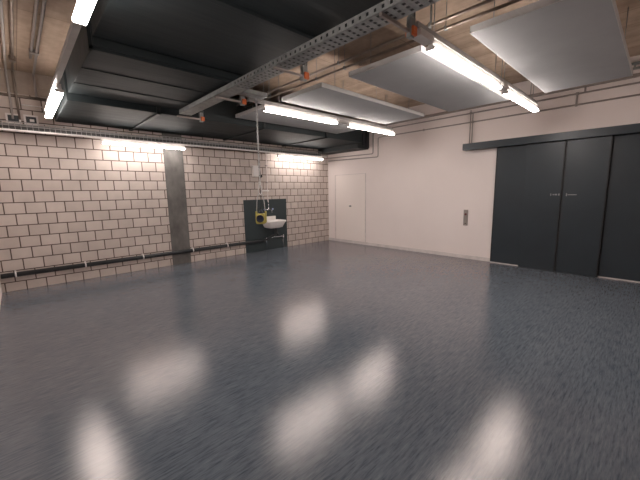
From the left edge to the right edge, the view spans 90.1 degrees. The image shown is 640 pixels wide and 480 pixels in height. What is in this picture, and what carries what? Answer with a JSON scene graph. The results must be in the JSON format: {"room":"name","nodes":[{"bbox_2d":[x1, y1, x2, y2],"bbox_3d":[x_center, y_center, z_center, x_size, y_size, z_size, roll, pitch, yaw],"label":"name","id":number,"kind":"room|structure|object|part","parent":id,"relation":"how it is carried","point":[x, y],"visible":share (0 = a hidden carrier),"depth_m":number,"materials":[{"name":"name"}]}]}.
{"room":"studio","nodes":[
{"label":"studio","id":0,"kind":"room"},
{"bbox_2d":[0,283,1,304],"bbox_3d":[-2.717,-0.524,2.152,0.200,3.800,8.650,-9,12,-43],"label":"wall","id":1,"kind":"structure","parent":0,"point":[0,283],"depth_m":5.36,"materials":[{"name":"white paint"}]},
{"bbox_2d":[0,68,328,292],"bbox_3d":[-2.736,-1.428,8.158,8.520,3.800,0.200,-9,12,-43],"label":"wall","id":2,"kind":"structure","parent":0,"point":[65,200],"depth_m":6.63,"materials":[{"name":"white brick"}]},
{"bbox_2d":[5,113,21,124],"bbox_3d":[-5.263,-2.079,5.489,0.190,0.170,0.045,-9,12,-43],"label":"wall socket","id":3,"kind":"object","parent":2,"relation":"attached to","point":[7,115],"visible":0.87,"depth_m":5.47,"materials":[{"name":"white paint"}]},
{"bbox_2d":[0,92,45,99],"bbox_3d":[-5.243,-2.473,5.445,1.000,0.032,0.032,-9,12,-43],"label":"conduit","id":4,"kind":"object","parent":2,"relation":"attached to","point":[0,92],"visible":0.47,"depth_m":5.54,"materials":[{"name":"metal"}]},
{"bbox_2d":[23,114,38,124],"bbox_3d":[-5.096,-2.111,5.644,0.190,0.170,0.045,-9,12,-43],"label":"wall socket","id":5,"kind":"object","parent":2,"relation":"attached to","point":[29,119],"visible":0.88,"depth_m":5.63,"materials":[{"name":"white paint"}]},
{"bbox_2d":[0,239,265,278],"bbox_3d":[-3.562,0.311,7.378,5.425,0.122,0.121,-9,12,-43],"label":"pipe","id":6,"kind":"object","parent":2,"relation":"attached to","point":[74,266],"visible":1,"depth_m":6.69,"materials":[{"name":"plastic"}]},
{"bbox_2d":[0,120,320,155],"bbox_3d":[-2.765,-2.301,7.665,7.570,0.137,0.298,-9,12,-43],"label":"cable tray","id":7,"kind":"object","parent":2,"relation":"attached to","point":[5,125],"visible":0.74,"depth_m":6.60,"materials":[{"name":"metal"}]},
{"bbox_2d":[0,128,325,157],"bbox_3d":[-2.610,-2.219,7.645,7.750,0.023,0.070,-9,12,-43],"label":"rail","id":8,"kind":"object","parent":7,"relation":"attached to","point":[4,129],"visible":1,"depth_m":6.46,"materials":[{"name":"grey metal"}]},
{"bbox_2d":[100,138,185,149],"bbox_3d":[-3.636,-1.997,6.695,1.600,0.095,0.093,-9,12,-43],"label":"tube light","id":9,"kind":"object","parent":8,"relation":"attached to","point":[103,141],"visible":1,"depth_m":6.62,"materials":[{"name":"white plastic"}]},
{"bbox_2d":[103,142,184,149],"bbox_3d":[-3.636,-1.967,6.699,1.560,0.032,0.090,-9,12,-43],"label":"diffuser","id":10,"kind":"object","parent":9,"relation":"attached to","point":[138,144],"depth_m":6.69,"materials":[{"name":"white plastic"}]},
{"bbox_2d":[277,153,322,159],"bbox_3d":[-0.557,-2.483,9.569,1.740,0.095,0.093,-9,12,-43],"label":"tube light","id":11,"kind":"object","parent":8,"relation":"attached to","point":[278,154],"visible":1,"depth_m":9.49,"materials":[{"name":"white plastic"}]},
{"bbox_2d":[279,156,322,159],"bbox_3d":[-0.556,-2.453,9.573,1.700,0.032,0.090,-9,12,-43],"label":"diffuser","id":12,"kind":"object","parent":11,"relation":"attached to","point":[299,157],"depth_m":9.65,"materials":[{"name":"white plastic"}]},
{"bbox_2d":[251,165,258,176],"bbox_3d":[-1.786,-1.891,8.795,0.160,0.306,0.100,-9,12,-43],"label":"dispenser","id":13,"kind":"object","parent":2,"relation":"attached to","point":[255,173],"visible":0.98,"depth_m":8.75,"materials":[{"name":"white paint"}]},
{"bbox_2d":[243,199,287,252],"bbox_3d":[-1.541,-0.439,9.276,1.445,1.469,0.020,-9,12,-43],"label":"board","id":14,"kind":"object","parent":2,"relation":"attached to","point":[253,231],"visible":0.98,"depth_m":9.19,"materials":[{"name":"black"}]},
{"bbox_2d":[263,216,285,248],"bbox_3d":[-1.254,-0.205,9.256,0.762,0.965,0.448,-9,12,-43],"label":"sink","id":15,"kind":"object","parent":14,"relation":"attached to","point":[272,222],"visible":0.92,"depth_m":9.16,"materials":[{"name":"white ceramic"}]},
{"bbox_2d":[263,219,285,228],"bbox_3d":[-1.321,-0.457,9.158,0.590,0.225,0.448,-9,12,-43],"label":"basin","id":16,"kind":"object","parent":15,"relation":"in","point":[271,223],"depth_m":9.03,"materials":[{"name":"white ceramic"}]},
{"bbox_2d":[262,153,268,201],"bbox_3d":[-1.571,-1.767,9.036,0.240,1.370,0.068,-9,12,-43],"label":"pipe","id":17,"kind":"object","parent":2,"relation":"attached to","point":[267,190],"visible":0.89,"depth_m":9.07,"materials":[{"name":"white paint"}]},
{"bbox_2d":[162,133,190,264],"bbox_3d":[-3.353,-1.308,7.434,0.425,3.800,0.018,-9,12,-43],"label":"concrete column","id":18,"kind":"structure","parent":0,"point":[173,158],"depth_m":7.49,"materials":[{"name":"grey concrete"}]},
{"bbox_2d":[0,240,639,479],"bbox_3d":[0.270,0.928,5.335,8.520,0.120,8.850,-9,12,-43],"label":"floor","id":19,"kind":"structure","parent":0,"point":[327,359],"depth_m":2.99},
{"bbox_2d":[490,261,639,282],"bbox_3d":[4.986,0.650,6.174,0.068,0.018,3.170,-9,12,-43],"label":"threshold","id":20,"kind":"object","parent":19,"relation":"on","point":[490,261],"visible":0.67,"depth_m":5.84,"materials":[{"name":"silver metal"}]},
{"bbox_2d":[0,0,639,119],"bbox_3d":[0.202,-2.963,4.750,8.520,0.150,8.850,-9,12,-43],"label":"ceiling","id":21,"kind":"structure","parent":0,"point":[58,14],"depth_m":4.67,"materials":[{"name":"concrete"}]},
{"bbox_2d":[0,0,13,118],"bbox_3d":[-2.429,-2.073,2.445,0.032,0.806,8.276,-9,12,-43],"label":"conduit","id":22,"kind":"object","parent":21,"relation":"attached to","point":[1,2],"visible":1,"depth_m":4.71,"materials":[{"name":"grey metal"}]},
{"bbox_2d":[8,0,20,119],"bbox_3d":[-2.368,-2.088,2.502,0.080,0.818,8.276,-9,12,-43],"label":"conduit","id":23,"kind":"object","parent":21,"relation":"attached to","point":[12,58],"visible":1,"depth_m":4.87,"materials":[{"name":"metal"}]},
{"bbox_2d":[29,0,46,96],"bbox_3d":[-2.201,-2.323,2.630,0.110,0.398,8.277,-9,12,-43],"label":"conduit","id":24,"kind":"object","parent":21,"relation":"attached to","point":[32,51],"visible":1,"depth_m":4.22,"materials":[{"name":"grey metal"}]},
{"bbox_2d":[43,21,81,112],"bbox_3d":[-2.014,-1.806,2.651,0.055,0.050,7.750,-9,12,-43],"label":"rail","id":25,"kind":"object","parent":21,"relation":"hanging from","point":[74,29],"visible":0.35,"depth_m":3.26,"materials":[{"name":"grey metal"}]},
{"bbox_2d":[45,83,63,118],"bbox_3d":[-3.917,-2.002,4.690,0.093,0.101,1.860,-9,12,-43],"label":"tube light","id":26,"kind":"object","parent":25,"relation":"attached to","point":[57,94],"visible":1,"depth_m":4.42,"materials":[{"name":"white plastic"}]},
{"bbox_2d":[72,0,96,25],"bbox_3d":[-1.244,-1.615,1.814,0.093,0.101,1.750,-9,12,-43],"label":"tube light","id":27,"kind":"object","parent":25,"relation":"attached to","point":[83,9],"visible":1,"depth_m":2.29,"materials":[{"name":"white plastic"}]},
{"bbox_2d":[65,18,244,109],"bbox_3d":[-2.275,-2.412,4.328,1.744,0.730,1.960,-9,12,-43],"label":"ventilation duct","id":28,"kind":"object","parent":21,"relation":"hanging from","point":[96,66],"visible":0.54,"depth_m":3.96,"materials":[{"name":"black metal"}]},
{"bbox_2d":[54,70,368,154],"bbox_3d":[-1.658,-2.804,7.534,7.055,0.930,1.855,-9,12,-43],"label":"ventilation duct","id":29,"kind":"object","parent":21,"relation":"hanging from","point":[220,122],"visible":0.71,"depth_m":6.34,"materials":[{"name":"black metal"}]},
{"bbox_2d":[90,0,392,75],"bbox_3d":[-0.012,-2.143,2.051,1.884,0.660,4.400,-9,12,-43],"label":"ventilation duct","id":30,"kind":"object","parent":21,"relation":"hanging from","point":[240,37],"visible":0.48,"depth_m":2.91,"materials":[{"name":"black metal"}]},
{"bbox_2d":[235,75,358,133],"bbox_3d":[-0.257,-2.822,6.719,2.830,0.700,1.030,-9,12,-43],"label":"acoustic panel","id":31,"kind":"object","parent":21,"relation":"hanging from","point":[267,117],"visible":0.44,"depth_m":6.60,"materials":[{"name":"white fabric"}]},
{"bbox_3d":[-0.252,-2.507,6.766,2.830,0.061,1.030,-9,12,-43],"label":"edge frame","id":32,"kind":"part","parent":31,"relation":"part of","materials":[{"name":"white metal"}]},
{"bbox_2d":[177,0,439,121],"bbox_3d":[-0.116,-2.233,3.329,0.495,0.860,6.400,-9,12,-43],"label":"cable tray","id":33,"kind":"object","parent":21,"relation":"hanging from","point":[392,12],"visible":0.94,"depth_m":3.01,"materials":[{"name":"metal"}]},
{"bbox_3d":[-2.299,-2.153,5.631,0.425,0.024,0.024,-9,12,-43],"label":"support arm","id":34,"kind":"part","parent":33,"relation":"part of","materials":[{"name":"metal"}]},
{"bbox_3d":[-2.137,-2.559,5.731,0.100,0.860,0.100,-9,12,-43],"label":"hanger post","id":35,"kind":"part","parent":33,"relation":"part of","materials":[{"name":"metal"}]},
{"bbox_3d":[-1.303,-2.013,4.587,0.425,0.024,0.024,-9,12,-43],"label":"support arm","id":36,"kind":"part","parent":33,"relation":"part of","materials":[{"name":"metal"}]},
{"bbox_3d":[-1.141,-2.420,4.687,0.100,0.860,0.100,-9,12,-43],"label":"hanger post","id":37,"kind":"part","parent":33,"relation":"part of","materials":[{"name":"metal"}]},
{"bbox_2d":[237,89,267,99],"bbox_3d":[-1.027,-2.161,4.681,0.478,0.107,0.226,-9,12,-43],"label":"branch","id":38,"kind":"object","parent":33,"relation":"attached to","point":[251,93],"visible":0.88,"depth_m":4.65,"materials":[{"name":"metal"}]},
{"bbox_2d":[255,101,261,194],"bbox_3d":[-0.950,-1.416,4.909,0.076,1.442,0.028,-9,12,-43],"label":"hanging chain","id":39,"kind":"object","parent":38,"relation":"hanging from","point":[259,182],"visible":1,"depth_m":4.92,"materials":[{"name":"grey metal"}]},
{"bbox_2d":[255,193,266,223],"bbox_3d":[-0.934,-0.503,5.046,0.168,0.496,0.160,0,9,5],"label":"block","id":40,"kind":"object","parent":39,"relation":"hanging from","point":[261,218],"visible":1,"depth_m":5.01,"materials":[{"name":"yellow plastic"}]},
{"bbox_2d":[256,215,263,222],"bbox_3d":[-0.937,-0.331,5.001,0.120,0.119,0.018,0,9,5],"label":"socket","id":41,"kind":"object","parent":40,"relation":"attached to","point":[259,218],"depth_m":5.00,"materials":[{"name":"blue plastic"}]},
{"bbox_3d":[-0.932,-0.357,5.069,0.168,0.200,0.132,0,9,5],"label":"casing","id":42,"kind":"part","parent":40,"relation":"part of","materials":[{"name":"yellow plastic"}]},
{"bbox_2d":[257,107,261,208],"bbox_3d":[-0.944,-1.305,4.945,0.018,1.659,0.052,-1,9,2],"label":"cord","id":43,"kind":"object","parent":38,"relation":"hanging from","point":[257,107],"visible":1,"depth_m":4.96,"materials":[{"name":"black rubber"}]},
{"bbox_3d":[-0.945,-1.457,4.936,0.019,1.356,0.011,-9,12,-43],"label":"cord","id":44,"kind":"part","parent":43,"relation":"part of","materials":[{"name":"white plastic"}]},
{"bbox_3d":[-0.341,-1.878,3.578,0.425,0.024,0.024,-9,12,-43],"label":"support arm","id":45,"kind":"part","parent":33,"relation":"part of","materials":[{"name":"metal"}]},
{"bbox_3d":[-0.179,-2.284,3.679,0.100,0.860,0.100,-9,12,-43],"label":"hanger post","id":46,"kind":"part","parent":33,"relation":"part of","materials":[{"name":"metal"}]},
{"bbox_3d":[0.614,-1.744,2.578,0.425,0.024,0.024,-9,12,-43],"label":"support arm","id":47,"kind":"part","parent":33,"relation":"part of","materials":[{"name":"metal"}]},
{"bbox_3d":[0.776,-2.150,2.678,0.100,0.860,0.100,-9,12,-43],"label":"hanger post","id":48,"kind":"part","parent":33,"relation":"part of","materials":[{"name":"metal"}]},
{"bbox_2d":[247,79,392,129],"bbox_3d":[0.286,-2.693,6.151,3.840,0.804,0.100,-9,12,-43],"label":"rail","id":49,"kind":"object","parent":21,"relation":"hanging from","point":[342,120],"visible":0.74,"depth_m":5.85,"materials":[{"name":"metal"}]},
{"bbox_2d":[262,104,337,124],"bbox_3d":[-0.288,-2.212,5.667,1.680,0.101,0.093,-9,12,-43],"label":"tube light","id":50,"kind":"object","parent":49,"relation":"attached to","point":[267,108],"visible":1,"depth_m":5.55,"materials":[{"name":"white plastic"}]},
{"bbox_2d":[347,121,394,134],"bbox_3d":[1.150,-2.439,7.009,1.600,0.101,0.093,-9,12,-43],"label":"tube light","id":51,"kind":"object","parent":49,"relation":"attached to","point":[351,124],"visible":0.98,"depth_m":6.93,"materials":[{"name":"white plastic"}]},
{"bbox_2d":[350,125,393,134],"bbox_3d":[1.151,-2.409,7.014,1.560,0.038,0.090,-9,12,-43],"label":"diffuser","id":52,"kind":"object","parent":51,"relation":"attached to","point":[363,127],"depth_m":6.98,"materials":[{"name":"white plastic"}]},
{"bbox_2d":[281,49,424,123],"bbox_3d":[0.725,-2.684,5.689,2.830,0.700,0.930,-9,12,-43],"label":"acoustic panel","id":53,"kind":"object","parent":21,"relation":"hanging from","point":[321,96],"visible":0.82,"depth_m":5.38,"materials":[{"name":"white fabric"}]},
{"bbox_3d":[0.731,-2.369,5.737,2.830,0.061,0.930,-9,12,-43],"label":"edge frame","id":54,"kind":"part","parent":53,"relation":"part of","materials":[{"name":"white metal"}]},
{"bbox_2d":[236,0,494,105],"bbox_3d":[0.590,-2.497,3.793,0.040,0.500,6.350,-9,12,-43],"label":"conduit","id":55,"kind":"object","parent":21,"relation":"hanging from","point":[485,1],"visible":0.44,"depth_m":3.66,"materials":[{"name":"metal"}]},
{"bbox_2d":[245,0,521,107],"bbox_3d":[0.720,-2.518,3.915,0.040,0.500,6.350,-9,12,-43],"label":"conduit","id":56,"kind":"object","parent":21,"relation":"hanging from","point":[445,28],"visible":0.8,"depth_m":3.78,"materials":[{"name":"metal"}]},
{"bbox_3d":[1.308,-2.435,3.300,0.040,0.500,0.024,-9,12,-43],"label":"hanger rod","id":57,"kind":"part","parent":56,"relation":"part of","materials":[{"name":"metal"}]},
{"bbox_2d":[349,12,508,111],"bbox_3d":[1.736,-2.542,4.631,2.830,0.700,1.010,-9,12,-43],"label":"acoustic panel","id":58,"kind":"object","parent":21,"relation":"hanging from","point":[414,73],"visible":0.84,"depth_m":4.29,"materials":[{"name":"white fabric"}]},
{"bbox_3d":[1.741,-2.227,4.678,2.830,0.061,1.010,-9,12,-43],"label":"edge frame","id":59,"kind":"part","parent":58,"relation":"part of","materials":[{"name":"white metal"}]},
{"bbox_2d":[413,3,537,104],"bbox_3d":[2.248,-2.414,4.074,3.930,0.804,0.100,-9,12,-43],"label":"rail","id":60,"kind":"object","parent":21,"relation":"hanging from","point":[425,36],"visible":0.68,"depth_m":3.24,"materials":[{"name":"metal"}]},
{"bbox_3d":[1.045,-2.277,2.945,0.009,0.698,0.045,-9,12,-43],"label":"hanger rod","id":61,"kind":"part","parent":60,"relation":"part of","materials":[{"name":"metal"}]},
{"bbox_2d":[425,39,501,90],"bbox_3d":[1.699,-1.938,3.614,1.840,0.101,0.093,-9,12,-43],"label":"tube light","id":62,"kind":"object","parent":60,"relation":"attached to","point":[437,48],"visible":0.97,"depth_m":3.42,"materials":[{"name":"white plastic"}]},
{"bbox_2d":[501,87,538,111],"bbox_3d":[3.133,-2.164,4.953,1.590,0.101,0.093,-9,12,-43],"label":"tube light","id":63,"kind":"object","parent":60,"relation":"attached to","point":[510,93],"visible":0.97,"depth_m":4.83,"materials":[{"name":"white plastic"}]},
{"bbox_2d":[470,0,632,92],"bbox_3d":[2.759,-2.398,3.558,2.830,0.700,0.970,-9,12,-43],"label":"acoustic panel","id":64,"kind":"object","parent":21,"relation":"hanging from","point":[555,45],"visible":0.99,"depth_m":3.19,"materials":[{"name":"white fabric"}]},
{"bbox_3d":[3.738,-2.494,3.917,0.009,0.650,0.008,-6,10,-28],"label":"hanger rod","id":65,"kind":"part","parent":64,"relation":"part of","materials":[{"name":"metal"}]},
{"bbox_2d":[328,55,639,257],"bbox_3d":[3.326,-1.478,7.791,0.200,3.800,8.650,-9,12,-43],"label":"wall","id":66,"kind":"structure","parent":0,"point":[420,185],"depth_m":7.83,"materials":[{"name":"white paint"}]},
{"bbox_2d":[335,173,365,241],"bbox_3d":[0.935,-1.034,10.228,0.072,2.100,1.284,-9,12,-43],"label":"door","id":67,"kind":"structure","parent":66,"relation":"in","point":[350,190],"depth_m":10.21,"materials":[{"name":"white paint"}]},
{"bbox_2d":[329,238,489,261],"bbox_3d":[2.108,0.207,9.223,0.014,0.085,5.240,-9,12,-43],"label":"baseboard","id":68,"kind":"structure","parent":66,"relation":"attached to","point":[333,239],"depth_m":8.65,"materials":[{"name":"white paint"}]},
{"bbox_2d":[463,210,467,225],"bbox_3d":[3.477,-0.525,7.618,0.034,0.358,0.103,-9,12,-43],"label":"switch","id":69,"kind":"object","parent":66,"relation":"attached to","point":[465,217],"visible":1,"depth_m":7.61,"materials":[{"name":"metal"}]},
{"bbox_2d":[469,110,473,142],"bbox_3d":[3.434,-2.563,7.256,0.022,0.738,0.072,-9,12,-43],"label":"conduit","id":70,"kind":"object","parent":66,"relation":"attached to","point":[471,110],"visible":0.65,"depth_m":7.25,"materials":[{"name":"grey metal"}]},
{"bbox_2d":[328,94,639,161],"bbox_3d":[3.161,-2.461,7.620,0.043,0.579,8.380,-9,12,-43],"label":"conduit","id":71,"kind":"object","parent":66,"relation":"attached to","point":[575,104],"visible":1,"depth_m":6.80,"materials":[{"name":"grey metal"}]},
{"bbox_2d":[328,81,639,158],"bbox_3d":[3.158,-2.641,7.593,0.043,0.734,8.380,-9,12,-43],"label":"conduit","id":72,"kind":"object","parent":66,"relation":"attached to","point":[585,91],"visible":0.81,"depth_m":6.63,"materials":[{"name":"grey metal"}]},
{"bbox_2d":[379,73,639,125],"bbox_3d":[3.744,-2.946,6.896,0.070,0.053,6.630,-9,12,-43],"label":"conduit","id":73,"kind":"object","parent":66,"relation":"attached to","point":[635,75],"depth_m":6.34,"materials":[{"name":"metal"}]},
{"bbox_2d":[462,123,639,150],"bbox_3d":[4.664,-1.944,5.983,0.200,0.145,3.878,-9,12,-43],"label":"door track","id":74,"kind":"object","parent":66,"relation":"attached to","point":[628,129],"visible":0.97,"depth_m":6.03,"materials":[{"name":"metal"}]},
{"bbox_2d":[490,145,526,264],"bbox_3d":[4.072,-0.728,6.916,0.054,2.508,0.580,-9,12,-43],"label":"door","id":75,"kind":"structure","parent":74,"relation":"hanging from","point":[510,161],"depth_m":6.89,"materials":[{"name":"metal"}]},
{"bbox_2d":[518,141,566,270],"bbox_3d":[4.447,-0.655,6.438,0.056,2.522,0.638,-9,12,-43],"label":"door","id":76,"kind":"structure","parent":74,"relation":"hanging from","point":[545,162],"depth_m":6.40,"materials":[{"name":"metal"}]},
{"bbox_2d":[555,136,612,276],"bbox_3d":[4.893,-0.592,5.970,0.056,2.522,0.644,-9,12,-43],"label":"door","id":77,"kind":"structure","parent":74,"relation":"hanging from","point":[587,161],"depth_m":5.94,"materials":[{"name":"metal"}]},
{"bbox_2d":[597,133,639,280],"bbox_3d":[5.608,-0.512,5.307,0.054,2.508,1.310,-9,12,-43],"label":"door","id":78,"kind":"structure","parent":74,"relation":"hanging from","point":[619,258],"depth_m":5.59,"materials":[{"name":"metal"}]},
{"bbox_2d":[631,61,639,69],"bbox_3d":[5.497,-2.853,5.040,0.060,0.115,1.530,-9,12,-43],"label":"ladder","id":79,"kind":"object","parent":66,"relation":"attached to","point":[637,62],"visible":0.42,"depth_m":5.29,"materials":[{"name":"metal"}]}
]}

